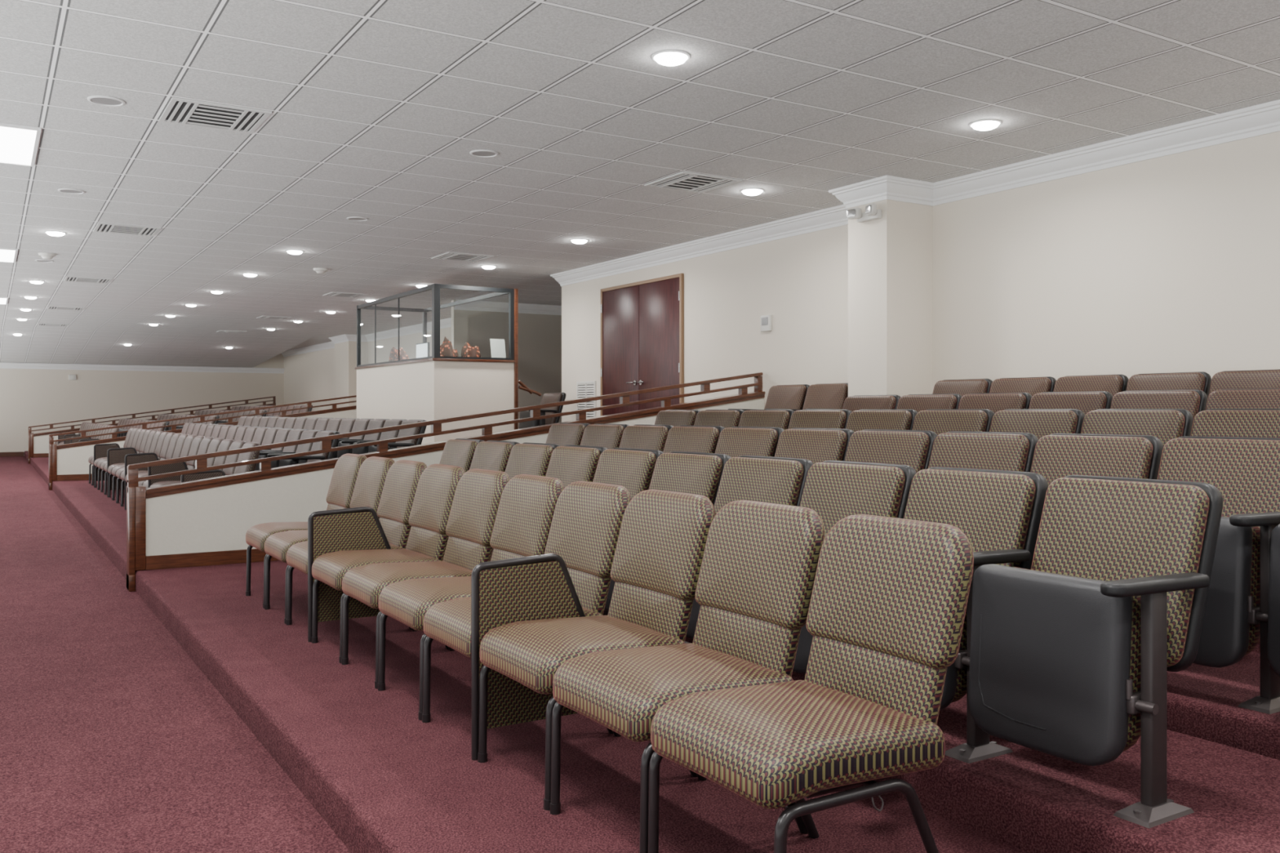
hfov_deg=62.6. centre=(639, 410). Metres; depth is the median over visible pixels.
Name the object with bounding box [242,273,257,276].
recessed light
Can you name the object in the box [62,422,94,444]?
chair
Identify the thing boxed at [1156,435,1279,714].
seat
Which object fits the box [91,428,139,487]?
chair
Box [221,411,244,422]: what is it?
seat
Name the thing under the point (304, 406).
seat
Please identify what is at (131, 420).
seat
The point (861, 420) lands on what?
seat
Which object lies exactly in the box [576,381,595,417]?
air vent
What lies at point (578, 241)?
recessed light
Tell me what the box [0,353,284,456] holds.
wall
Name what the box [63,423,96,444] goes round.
chair
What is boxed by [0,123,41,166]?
ceiling light panel
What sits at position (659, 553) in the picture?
chair
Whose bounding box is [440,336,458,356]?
flower arrangement
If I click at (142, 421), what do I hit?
seat
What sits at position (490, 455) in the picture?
seat
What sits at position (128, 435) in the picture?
chair
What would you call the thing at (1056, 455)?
seat
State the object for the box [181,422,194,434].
seat
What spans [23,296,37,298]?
recessed light
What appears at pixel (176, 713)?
floor
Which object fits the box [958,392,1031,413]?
seat
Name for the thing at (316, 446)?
seat
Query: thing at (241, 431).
seat
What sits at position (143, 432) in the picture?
chair
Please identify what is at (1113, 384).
seat
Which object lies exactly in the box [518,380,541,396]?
wall handrail
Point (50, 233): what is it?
recessed light
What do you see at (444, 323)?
trim
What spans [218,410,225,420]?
seat
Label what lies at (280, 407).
seat
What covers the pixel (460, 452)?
seat
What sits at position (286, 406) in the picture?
seat
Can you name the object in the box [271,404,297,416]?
seat
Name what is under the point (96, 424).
chair
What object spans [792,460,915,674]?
seat
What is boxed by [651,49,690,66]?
recessed light
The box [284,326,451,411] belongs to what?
wall
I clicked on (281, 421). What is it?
seat
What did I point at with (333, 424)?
seat
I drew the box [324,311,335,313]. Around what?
recessed light
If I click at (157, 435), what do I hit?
chair
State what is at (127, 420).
seat
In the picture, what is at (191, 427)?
seat
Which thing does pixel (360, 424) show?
seat
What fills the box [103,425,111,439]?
chair
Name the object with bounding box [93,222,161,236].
ceiling vent
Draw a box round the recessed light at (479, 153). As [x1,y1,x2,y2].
[469,149,498,157]
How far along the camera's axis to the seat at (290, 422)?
15.26 m
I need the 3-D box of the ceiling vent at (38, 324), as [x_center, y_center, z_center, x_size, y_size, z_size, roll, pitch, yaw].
[-13.316,-1.942,23.867,0.600,0.014,0.600,0,0,-32]
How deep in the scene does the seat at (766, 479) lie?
4.51 m
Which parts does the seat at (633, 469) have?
post, backrest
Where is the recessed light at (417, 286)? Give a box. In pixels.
[414,284,428,288]
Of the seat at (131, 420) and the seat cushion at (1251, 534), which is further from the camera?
the seat at (131, 420)
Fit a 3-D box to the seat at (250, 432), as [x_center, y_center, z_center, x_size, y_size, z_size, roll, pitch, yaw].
[-5.078,0.627,13.255,0.594,0.846,0.594,0,0,-32]
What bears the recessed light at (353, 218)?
in the ceiling
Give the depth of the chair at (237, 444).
9.94 m
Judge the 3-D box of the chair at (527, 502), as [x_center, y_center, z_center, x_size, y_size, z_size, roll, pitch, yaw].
[-0.709,0.747,4.470,0.682,0.918,0.537,0,0,-32]
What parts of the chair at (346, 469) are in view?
leg frame, leg frame, seat, backrest, backrest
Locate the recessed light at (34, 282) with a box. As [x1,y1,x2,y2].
[28,280,44,284]
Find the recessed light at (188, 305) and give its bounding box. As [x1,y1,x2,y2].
[185,304,197,306]
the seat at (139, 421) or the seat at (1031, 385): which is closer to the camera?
the seat at (1031, 385)
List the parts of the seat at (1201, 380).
backrest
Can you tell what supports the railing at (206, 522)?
on the floor
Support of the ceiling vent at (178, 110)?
in the ceiling
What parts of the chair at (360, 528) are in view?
leg frame, seat, armrest, arm panel, backrest, backrest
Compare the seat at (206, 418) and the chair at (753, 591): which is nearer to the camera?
the chair at (753, 591)
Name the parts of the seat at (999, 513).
backrest, post, foot plate, armrest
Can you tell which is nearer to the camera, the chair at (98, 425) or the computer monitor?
the computer monitor
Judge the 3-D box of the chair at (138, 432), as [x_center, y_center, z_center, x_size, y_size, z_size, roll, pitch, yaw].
[-8.069,0.747,16.322,0.681,0.917,0.537,0,0,-32]
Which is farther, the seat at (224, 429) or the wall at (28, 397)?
the wall at (28, 397)
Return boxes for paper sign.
[489,338,506,358]
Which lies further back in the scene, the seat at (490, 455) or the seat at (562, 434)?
the seat at (562, 434)
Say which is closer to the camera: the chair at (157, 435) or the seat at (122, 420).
the chair at (157, 435)
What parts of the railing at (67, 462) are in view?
post, newel post, moulding, handrail, rail, cap moulding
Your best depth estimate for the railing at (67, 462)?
18.23 m
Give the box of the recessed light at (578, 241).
[569,238,588,244]
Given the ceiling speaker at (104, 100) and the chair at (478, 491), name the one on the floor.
the chair at (478, 491)
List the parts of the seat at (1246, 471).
backrest, armrest, foot plate, post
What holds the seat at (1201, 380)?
on the floor
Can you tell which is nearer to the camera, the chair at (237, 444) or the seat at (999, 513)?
the seat at (999, 513)
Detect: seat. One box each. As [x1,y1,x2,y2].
[116,419,142,437]
[118,419,145,436]
[119,418,127,428]
[119,418,130,429]
[119,419,133,430]
[120,419,146,436]
[124,418,133,429]
[126,420,155,433]
[149,420,156,430]
[153,422,159,430]
[156,421,169,431]
[167,414,190,430]
[168,414,175,424]
[168,414,179,425]
[168,414,194,430]
[170,414,198,427]
[175,414,185,424]
[176,414,200,429]
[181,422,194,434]
[186,422,199,435]
[191,422,205,435]
[197,423,213,435]
[201,416,209,423]
[204,423,219,436]
[207,415,219,423]
[211,424,226,438]
[217,409,237,421]
[217,409,239,423]
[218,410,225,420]
[218,424,235,439]
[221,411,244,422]
[222,409,231,420]
[226,410,251,422]
[226,425,242,439]
[234,426,253,440]
[237,416,248,426]
[242,426,262,442]
[244,416,257,426]
[251,416,266,426]
[252,426,271,445]
[254,409,266,416]
[254,428,308,471]
[258,416,273,426]
[259,428,295,452]
[261,427,282,449]
[266,405,288,416]
[266,416,279,427]
[266,429,322,468]
[267,405,275,415]
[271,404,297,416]
[273,406,282,415]
[275,417,291,428]
[279,430,339,466]
[284,417,301,428]
[293,404,303,413]
[293,417,311,429]
[299,404,312,413]
[303,417,319,430]
[314,417,334,431]
[325,417,346,431]
[333,418,374,458]
[337,417,358,439]
[337,418,388,457]
[351,419,407,454]
[368,419,426,453]
[439,438,484,472]
[469,440,519,471]
[489,442,560,561]
[519,392,565,428]
[545,422,590,446]
[545,444,607,488]
[580,423,628,448]
[592,448,663,615]
[604,451,731,644]
[618,424,674,451]
[654,409,700,426]
[662,425,724,453]
[685,455,813,639]
[693,409,745,427]
[715,426,784,457]
[728,384,809,411]
[737,409,794,430]
[774,427,853,464]
[787,408,852,429]
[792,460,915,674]
[802,382,848,409]
[842,394,901,411]
[844,429,937,473]
[845,408,918,432]
[897,393,961,412]
[903,466,1048,764]
[911,408,994,435]
[928,431,1038,472]
[932,378,992,396]
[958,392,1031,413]
[968,475,1223,828]
[989,376,1056,396]
[989,408,1084,439]
[1028,391,1112,415]
[1030,433,1163,486]
[1053,374,1128,396]
[1080,408,1193,446]
[1110,389,1207,418]
[1126,371,1211,397]
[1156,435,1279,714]
[1190,408,1279,438]
[1205,387,1279,409]
[1208,368,1279,395]
[1266,524,1279,676]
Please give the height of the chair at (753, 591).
0.918 m
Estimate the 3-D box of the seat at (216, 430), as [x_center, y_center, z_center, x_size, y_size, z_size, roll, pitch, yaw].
[-6.264,0.627,15.164,0.594,0.846,0.594,0,0,-32]
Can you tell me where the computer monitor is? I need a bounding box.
[416,342,429,358]
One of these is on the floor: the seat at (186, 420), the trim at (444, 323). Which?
the seat at (186, 420)
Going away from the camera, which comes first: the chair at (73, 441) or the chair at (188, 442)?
the chair at (188, 442)
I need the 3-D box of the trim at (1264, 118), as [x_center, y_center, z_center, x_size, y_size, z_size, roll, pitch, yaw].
[2.723,-1.865,10.260,2.756,0.168,20.625,0,0,-28]
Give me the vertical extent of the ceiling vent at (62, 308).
0.014 m
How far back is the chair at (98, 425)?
22.30 m
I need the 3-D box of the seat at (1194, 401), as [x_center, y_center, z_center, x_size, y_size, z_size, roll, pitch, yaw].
[2.745,0.307,5.776,0.594,0.846,0.594,0,0,-32]
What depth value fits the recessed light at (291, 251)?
12.80 m
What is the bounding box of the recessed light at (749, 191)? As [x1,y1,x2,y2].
[740,187,764,195]
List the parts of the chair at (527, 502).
leg frame, leg frame, seat, backrest, backrest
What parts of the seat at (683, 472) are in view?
backrest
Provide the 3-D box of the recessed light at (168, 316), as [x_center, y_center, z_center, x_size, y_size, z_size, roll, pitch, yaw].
[-9.622,-1.930,21.558,0.216,0.038,0.216,0,0,-32]
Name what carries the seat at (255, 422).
on the floor
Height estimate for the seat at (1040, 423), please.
0.846 m
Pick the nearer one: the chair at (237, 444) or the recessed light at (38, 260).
the chair at (237, 444)
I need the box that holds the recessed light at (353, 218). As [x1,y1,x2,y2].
[346,216,368,221]
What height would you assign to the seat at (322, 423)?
0.846 m
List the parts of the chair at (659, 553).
leg frame, seat, leg frame, backrest, backrest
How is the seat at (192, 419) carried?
on the floor
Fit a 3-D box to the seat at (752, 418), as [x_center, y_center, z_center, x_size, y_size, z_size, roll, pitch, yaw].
[0.735,0.415,7.306,0.594,0.846,0.594,0,0,-32]
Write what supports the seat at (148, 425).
on the floor
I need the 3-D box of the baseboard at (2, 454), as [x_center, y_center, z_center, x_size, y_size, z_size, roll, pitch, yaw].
[-19.182,1.285,30.446,2.335,0.130,0.029,0,0,-32]
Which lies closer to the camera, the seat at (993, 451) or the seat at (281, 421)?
the seat at (993, 451)
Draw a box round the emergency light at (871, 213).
[846,203,881,222]
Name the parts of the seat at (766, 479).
backrest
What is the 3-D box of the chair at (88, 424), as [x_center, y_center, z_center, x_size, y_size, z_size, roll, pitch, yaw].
[-13.152,0.747,24.506,0.681,0.917,0.537,0,0,-32]
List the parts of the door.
handle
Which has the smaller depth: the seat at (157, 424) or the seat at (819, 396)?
the seat at (819, 396)
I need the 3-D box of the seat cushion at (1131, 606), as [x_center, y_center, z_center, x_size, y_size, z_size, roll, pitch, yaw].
[1.193,0.698,2.977,0.131,0.460,0.478,0,0,-32]
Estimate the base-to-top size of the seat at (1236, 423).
0.846 m
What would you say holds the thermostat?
attached to the wall at (1168, 264)
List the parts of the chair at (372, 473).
leg frame, seat, leg frame, backrest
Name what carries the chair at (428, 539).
on the floor
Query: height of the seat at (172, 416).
0.846 m
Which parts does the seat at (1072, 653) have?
backrest, post, foot plate, armrest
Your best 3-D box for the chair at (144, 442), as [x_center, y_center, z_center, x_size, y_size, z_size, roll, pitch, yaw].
[-7.498,0.747,15.402,0.681,0.917,0.537,0,0,-32]
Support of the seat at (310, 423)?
on the floor
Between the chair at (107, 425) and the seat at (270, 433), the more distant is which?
the chair at (107, 425)
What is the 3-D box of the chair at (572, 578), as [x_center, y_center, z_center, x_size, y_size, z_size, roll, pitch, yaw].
[-0.423,0.747,4.010,0.682,0.918,0.537,0,0,-32]
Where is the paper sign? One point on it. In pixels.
(497, 345)
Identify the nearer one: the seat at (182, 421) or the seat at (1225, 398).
the seat at (1225, 398)
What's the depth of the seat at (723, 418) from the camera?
7.86 m
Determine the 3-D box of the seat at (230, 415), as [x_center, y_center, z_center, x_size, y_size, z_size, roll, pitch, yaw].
[-9.267,0.415,23.411,0.594,0.846,0.594,0,0,-32]
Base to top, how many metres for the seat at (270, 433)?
0.846 m
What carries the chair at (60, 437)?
on the floor
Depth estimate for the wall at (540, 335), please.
19.31 m
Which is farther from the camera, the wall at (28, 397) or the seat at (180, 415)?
the wall at (28, 397)
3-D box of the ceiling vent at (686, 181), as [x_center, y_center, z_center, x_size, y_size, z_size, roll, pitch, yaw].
[0.451,-1.942,8.979,0.600,0.014,0.600,0,0,-32]
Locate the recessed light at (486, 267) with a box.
[480,265,496,269]
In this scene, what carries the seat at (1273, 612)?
on the floor
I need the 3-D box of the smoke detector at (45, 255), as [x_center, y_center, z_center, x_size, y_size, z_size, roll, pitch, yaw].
[-7.370,-1.917,13.080,0.200,0.065,0.200,0,0,-32]
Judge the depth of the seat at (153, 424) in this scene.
21.13 m
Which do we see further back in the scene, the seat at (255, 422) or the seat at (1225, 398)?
the seat at (255, 422)
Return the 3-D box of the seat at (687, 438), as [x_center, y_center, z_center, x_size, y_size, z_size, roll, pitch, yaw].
[0.187,0.519,6.483,0.594,0.846,0.594,0,0,-32]
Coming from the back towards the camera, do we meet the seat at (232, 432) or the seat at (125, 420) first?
the seat at (125, 420)
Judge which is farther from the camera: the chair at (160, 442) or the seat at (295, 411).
the seat at (295, 411)
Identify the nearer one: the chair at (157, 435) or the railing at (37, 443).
the chair at (157, 435)
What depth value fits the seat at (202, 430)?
16.22 m
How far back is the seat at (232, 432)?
14.29 m
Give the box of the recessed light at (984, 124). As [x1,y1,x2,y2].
[968,119,1002,130]
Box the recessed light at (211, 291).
[209,290,223,293]
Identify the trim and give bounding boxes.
[0,362,284,373]
[281,317,451,356]
[453,99,1279,315]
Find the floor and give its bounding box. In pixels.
[0,451,1279,852]
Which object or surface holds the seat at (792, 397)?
on the floor
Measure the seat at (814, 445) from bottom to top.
0.846 m
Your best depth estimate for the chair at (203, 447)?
10.99 m
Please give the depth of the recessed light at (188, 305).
19.33 m
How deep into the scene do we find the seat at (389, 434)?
11.33 m
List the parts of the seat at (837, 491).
backrest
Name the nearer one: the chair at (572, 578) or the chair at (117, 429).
the chair at (572, 578)
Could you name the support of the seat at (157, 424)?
on the floor
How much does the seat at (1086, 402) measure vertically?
0.846 m
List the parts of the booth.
corner post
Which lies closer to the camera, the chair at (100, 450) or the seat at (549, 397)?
the seat at (549, 397)
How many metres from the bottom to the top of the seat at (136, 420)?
0.846 m
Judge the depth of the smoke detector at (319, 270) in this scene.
14.40 m
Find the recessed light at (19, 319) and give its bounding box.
[16,318,26,320]
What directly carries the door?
in the wall at (1168, 264)
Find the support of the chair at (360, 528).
on the floor
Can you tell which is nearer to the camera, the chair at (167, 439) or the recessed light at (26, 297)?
the chair at (167, 439)
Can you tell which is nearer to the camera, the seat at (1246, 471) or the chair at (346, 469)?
the seat at (1246, 471)
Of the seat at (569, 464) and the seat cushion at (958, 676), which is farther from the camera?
the seat at (569, 464)
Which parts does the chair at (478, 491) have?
leg frame, leg frame, seat, backrest, backrest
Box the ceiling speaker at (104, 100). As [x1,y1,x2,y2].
[87,95,125,106]
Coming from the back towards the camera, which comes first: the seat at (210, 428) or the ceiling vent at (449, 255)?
the seat at (210, 428)
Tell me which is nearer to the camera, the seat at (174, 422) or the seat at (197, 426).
the seat at (197, 426)
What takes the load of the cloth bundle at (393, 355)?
on the booth
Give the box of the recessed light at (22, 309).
[19,308,31,311]
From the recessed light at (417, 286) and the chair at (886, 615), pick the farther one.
the recessed light at (417, 286)
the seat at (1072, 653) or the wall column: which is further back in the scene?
the wall column
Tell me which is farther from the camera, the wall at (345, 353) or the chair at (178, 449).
the wall at (345, 353)
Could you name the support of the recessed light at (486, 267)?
in the ceiling
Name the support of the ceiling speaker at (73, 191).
in the ceiling
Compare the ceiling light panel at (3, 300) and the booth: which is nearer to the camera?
the booth
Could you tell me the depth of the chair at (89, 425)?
24.06 m
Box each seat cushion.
[951,608,966,702]
[1015,567,1140,751]
[1244,526,1260,656]
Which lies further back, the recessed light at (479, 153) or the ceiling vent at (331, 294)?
the ceiling vent at (331, 294)
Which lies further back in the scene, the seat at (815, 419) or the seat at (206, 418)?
the seat at (206, 418)
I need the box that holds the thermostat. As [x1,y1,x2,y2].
[760,314,772,331]
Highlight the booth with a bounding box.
[355,283,518,444]
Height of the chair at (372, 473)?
0.918 m
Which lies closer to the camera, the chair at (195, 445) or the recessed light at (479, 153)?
the recessed light at (479, 153)
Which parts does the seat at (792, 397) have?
armrest, armrest, backrest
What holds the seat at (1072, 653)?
on the floor
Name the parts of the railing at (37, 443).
newel post, moulding, rail, handrail, cap moulding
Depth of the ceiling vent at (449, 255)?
13.32 m
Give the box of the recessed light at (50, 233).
[44,231,66,235]
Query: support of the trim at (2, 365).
attached to the wall at (28, 397)
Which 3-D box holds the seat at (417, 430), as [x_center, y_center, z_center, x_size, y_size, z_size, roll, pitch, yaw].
[-2.535,0.519,10.865,0.594,0.846,0.594,0,0,-32]
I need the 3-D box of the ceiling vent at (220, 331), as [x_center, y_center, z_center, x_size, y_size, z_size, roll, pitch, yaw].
[-10.053,-1.942,25.893,0.600,0.014,0.600,0,0,-32]
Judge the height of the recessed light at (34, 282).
0.038 m
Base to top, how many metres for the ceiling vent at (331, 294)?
0.014 m
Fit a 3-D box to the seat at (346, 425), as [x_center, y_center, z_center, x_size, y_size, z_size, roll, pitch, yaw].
[-3.721,0.519,12.774,0.594,0.846,0.594,0,0,-32]
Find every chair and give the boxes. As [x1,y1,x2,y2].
[54,422,84,444]
[57,422,88,444]
[58,422,90,444]
[60,422,93,444]
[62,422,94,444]
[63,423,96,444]
[70,424,106,443]
[78,427,119,442]
[88,427,134,483]
[91,423,99,439]
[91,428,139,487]
[93,423,101,439]
[93,428,142,488]
[95,424,103,438]
[97,429,148,492]
[100,424,108,439]
[100,430,153,492]
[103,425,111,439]
[103,430,157,497]
[106,425,115,438]
[107,431,163,497]
[111,431,168,501]
[115,432,175,503]
[120,433,182,510]
[125,434,189,510]
[138,435,196,477]
[138,435,205,485]
[142,436,214,488]
[150,437,224,487]
[181,441,260,482]
[213,439,235,470]
[222,440,247,475]
[245,453,367,608]
[264,456,395,623]
[285,459,426,642]
[311,463,464,662]
[341,468,510,688]
[377,474,564,719]
[422,480,631,760]
[477,489,715,810]
[549,500,825,852]
[648,514,973,852]
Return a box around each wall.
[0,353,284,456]
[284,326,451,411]
[334,341,368,408]
[451,300,561,429]
[561,131,1279,422]
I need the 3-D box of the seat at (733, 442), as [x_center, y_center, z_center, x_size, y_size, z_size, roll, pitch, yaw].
[0.483,0.519,6.006,0.594,0.846,0.594,0,0,-32]
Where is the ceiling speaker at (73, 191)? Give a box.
[57,188,84,194]
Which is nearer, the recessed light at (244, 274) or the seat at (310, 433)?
the seat at (310, 433)
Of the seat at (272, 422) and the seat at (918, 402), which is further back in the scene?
the seat at (272, 422)
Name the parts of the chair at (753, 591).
leg frame, seat, leg frame, backrest, backrest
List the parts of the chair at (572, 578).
leg frame, seat, armrest, arm panel, leg frame, backrest, backrest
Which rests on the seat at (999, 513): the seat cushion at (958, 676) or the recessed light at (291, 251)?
the seat cushion at (958, 676)
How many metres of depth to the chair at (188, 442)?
12.21 m
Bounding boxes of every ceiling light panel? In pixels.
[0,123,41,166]
[0,248,17,262]
[0,297,8,304]
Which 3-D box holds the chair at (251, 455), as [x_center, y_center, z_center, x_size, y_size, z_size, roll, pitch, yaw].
[-3.784,0.747,9.421,0.681,0.917,0.537,0,0,-32]
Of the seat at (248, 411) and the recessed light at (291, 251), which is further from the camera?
the seat at (248, 411)
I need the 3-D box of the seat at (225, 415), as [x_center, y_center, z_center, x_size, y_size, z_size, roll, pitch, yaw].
[-9.563,0.415,23.889,0.594,0.846,0.594,0,0,-32]
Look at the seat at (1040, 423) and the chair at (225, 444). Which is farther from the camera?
the chair at (225, 444)
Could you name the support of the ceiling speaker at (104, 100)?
in the ceiling
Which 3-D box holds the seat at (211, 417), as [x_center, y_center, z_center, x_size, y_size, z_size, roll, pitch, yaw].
[-8.549,0.519,20.549,0.594,0.846,0.594,0,0,-32]
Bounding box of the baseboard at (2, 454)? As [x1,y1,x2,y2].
[0,452,23,457]
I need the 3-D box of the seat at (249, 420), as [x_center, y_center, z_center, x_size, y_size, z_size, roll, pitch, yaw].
[-6.686,0.519,17.549,0.594,0.846,0.594,0,0,-32]
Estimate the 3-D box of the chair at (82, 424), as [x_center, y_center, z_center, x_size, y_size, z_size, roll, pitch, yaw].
[-14.009,0.747,25.886,0.681,0.917,0.537,0,0,-32]
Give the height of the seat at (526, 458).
0.846 m
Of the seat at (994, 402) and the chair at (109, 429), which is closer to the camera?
the seat at (994, 402)
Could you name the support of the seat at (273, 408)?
on the floor
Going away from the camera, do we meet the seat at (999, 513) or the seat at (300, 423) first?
the seat at (999, 513)
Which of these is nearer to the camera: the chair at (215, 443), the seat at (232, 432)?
the chair at (215, 443)
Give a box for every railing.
[27,395,275,463]
[48,395,356,489]
[126,372,764,591]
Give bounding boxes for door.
[600,273,684,416]
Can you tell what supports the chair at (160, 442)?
on the floor
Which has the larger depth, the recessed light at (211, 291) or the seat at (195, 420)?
the seat at (195, 420)
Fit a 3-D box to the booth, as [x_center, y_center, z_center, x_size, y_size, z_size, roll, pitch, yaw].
[-3.179,-0.491,15.960,1.260,2.438,3.530,0,0,-32]
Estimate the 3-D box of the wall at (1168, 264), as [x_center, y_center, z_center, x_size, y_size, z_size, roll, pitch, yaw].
[3.254,-0.300,8.142,0.120,3.300,16.400,0,0,-32]
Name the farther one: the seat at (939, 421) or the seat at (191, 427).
the seat at (191, 427)
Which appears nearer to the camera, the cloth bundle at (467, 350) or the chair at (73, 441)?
the cloth bundle at (467, 350)
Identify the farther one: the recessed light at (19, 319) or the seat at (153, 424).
the recessed light at (19, 319)
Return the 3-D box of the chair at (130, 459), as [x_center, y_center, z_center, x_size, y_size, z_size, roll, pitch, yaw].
[-6.070,0.747,13.101,0.681,0.917,0.537,0,0,-32]
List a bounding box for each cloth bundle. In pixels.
[388,346,408,361]
[461,341,480,357]
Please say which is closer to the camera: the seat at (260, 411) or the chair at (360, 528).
the chair at (360, 528)
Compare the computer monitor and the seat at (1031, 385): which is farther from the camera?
the computer monitor
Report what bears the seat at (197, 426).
on the floor
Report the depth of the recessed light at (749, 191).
9.26 m
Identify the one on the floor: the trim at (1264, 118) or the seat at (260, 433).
the seat at (260, 433)
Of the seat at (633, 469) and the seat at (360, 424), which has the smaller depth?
the seat at (633, 469)
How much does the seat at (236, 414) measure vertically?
0.846 m
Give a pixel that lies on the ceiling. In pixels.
(380, 108)
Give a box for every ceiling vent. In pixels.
[37,323,69,326]
[47,306,84,311]
[63,275,112,283]
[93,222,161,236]
[159,97,271,133]
[216,329,246,333]
[256,315,293,319]
[322,291,368,297]
[431,251,493,262]
[644,171,742,193]
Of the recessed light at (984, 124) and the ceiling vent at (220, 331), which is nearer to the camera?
the recessed light at (984, 124)
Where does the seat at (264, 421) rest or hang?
on the floor
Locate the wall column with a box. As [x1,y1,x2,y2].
[848,199,932,396]
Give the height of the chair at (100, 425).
0.917 m
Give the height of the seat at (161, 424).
0.846 m
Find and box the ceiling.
[0,0,1279,367]
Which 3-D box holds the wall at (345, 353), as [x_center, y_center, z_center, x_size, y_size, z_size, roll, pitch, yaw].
[-7.611,-0.675,27.704,0.500,2.550,1.300,0,0,-32]
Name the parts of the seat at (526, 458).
backrest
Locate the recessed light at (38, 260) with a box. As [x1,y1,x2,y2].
[35,259,53,262]
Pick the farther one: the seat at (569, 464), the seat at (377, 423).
the seat at (377, 423)
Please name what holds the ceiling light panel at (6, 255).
attached to the ceiling
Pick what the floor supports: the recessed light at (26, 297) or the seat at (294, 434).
the seat at (294, 434)
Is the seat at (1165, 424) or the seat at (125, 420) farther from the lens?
the seat at (125, 420)
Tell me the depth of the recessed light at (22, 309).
20.15 m
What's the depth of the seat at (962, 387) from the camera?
8.18 m
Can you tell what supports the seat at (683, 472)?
on the floor
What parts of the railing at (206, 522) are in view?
post, newel post, moulding, rail, handrail, cap moulding, post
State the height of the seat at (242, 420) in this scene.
0.846 m
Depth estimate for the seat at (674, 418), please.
8.34 m
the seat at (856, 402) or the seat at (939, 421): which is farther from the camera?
the seat at (856, 402)
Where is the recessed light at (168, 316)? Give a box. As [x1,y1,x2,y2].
[164,315,176,317]
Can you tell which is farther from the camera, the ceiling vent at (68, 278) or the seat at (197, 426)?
the seat at (197, 426)
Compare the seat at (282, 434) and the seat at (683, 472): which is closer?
the seat at (683, 472)
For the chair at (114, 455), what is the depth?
14.62 m
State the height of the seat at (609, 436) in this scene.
0.846 m
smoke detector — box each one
[38,252,56,259]
[313,267,328,274]
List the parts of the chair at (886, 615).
leg frame, seat, support frame, leg frame, backrest, backrest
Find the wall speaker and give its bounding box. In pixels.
[68,374,76,380]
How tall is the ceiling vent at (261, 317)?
0.014 m
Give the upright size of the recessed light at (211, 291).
0.038 m
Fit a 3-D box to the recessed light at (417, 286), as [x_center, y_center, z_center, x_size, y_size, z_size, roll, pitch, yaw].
[-3.395,-1.930,16.385,0.216,0.038,0.216,0,0,-32]
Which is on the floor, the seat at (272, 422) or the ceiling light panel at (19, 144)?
the seat at (272, 422)
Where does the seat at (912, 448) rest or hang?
on the floor
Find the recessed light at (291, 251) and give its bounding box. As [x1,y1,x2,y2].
[285,249,304,254]
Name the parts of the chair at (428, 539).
leg frame, seat, leg frame, backrest, backrest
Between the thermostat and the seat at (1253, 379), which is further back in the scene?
the thermostat
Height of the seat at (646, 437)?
0.846 m
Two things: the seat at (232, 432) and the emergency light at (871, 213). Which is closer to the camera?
the emergency light at (871, 213)

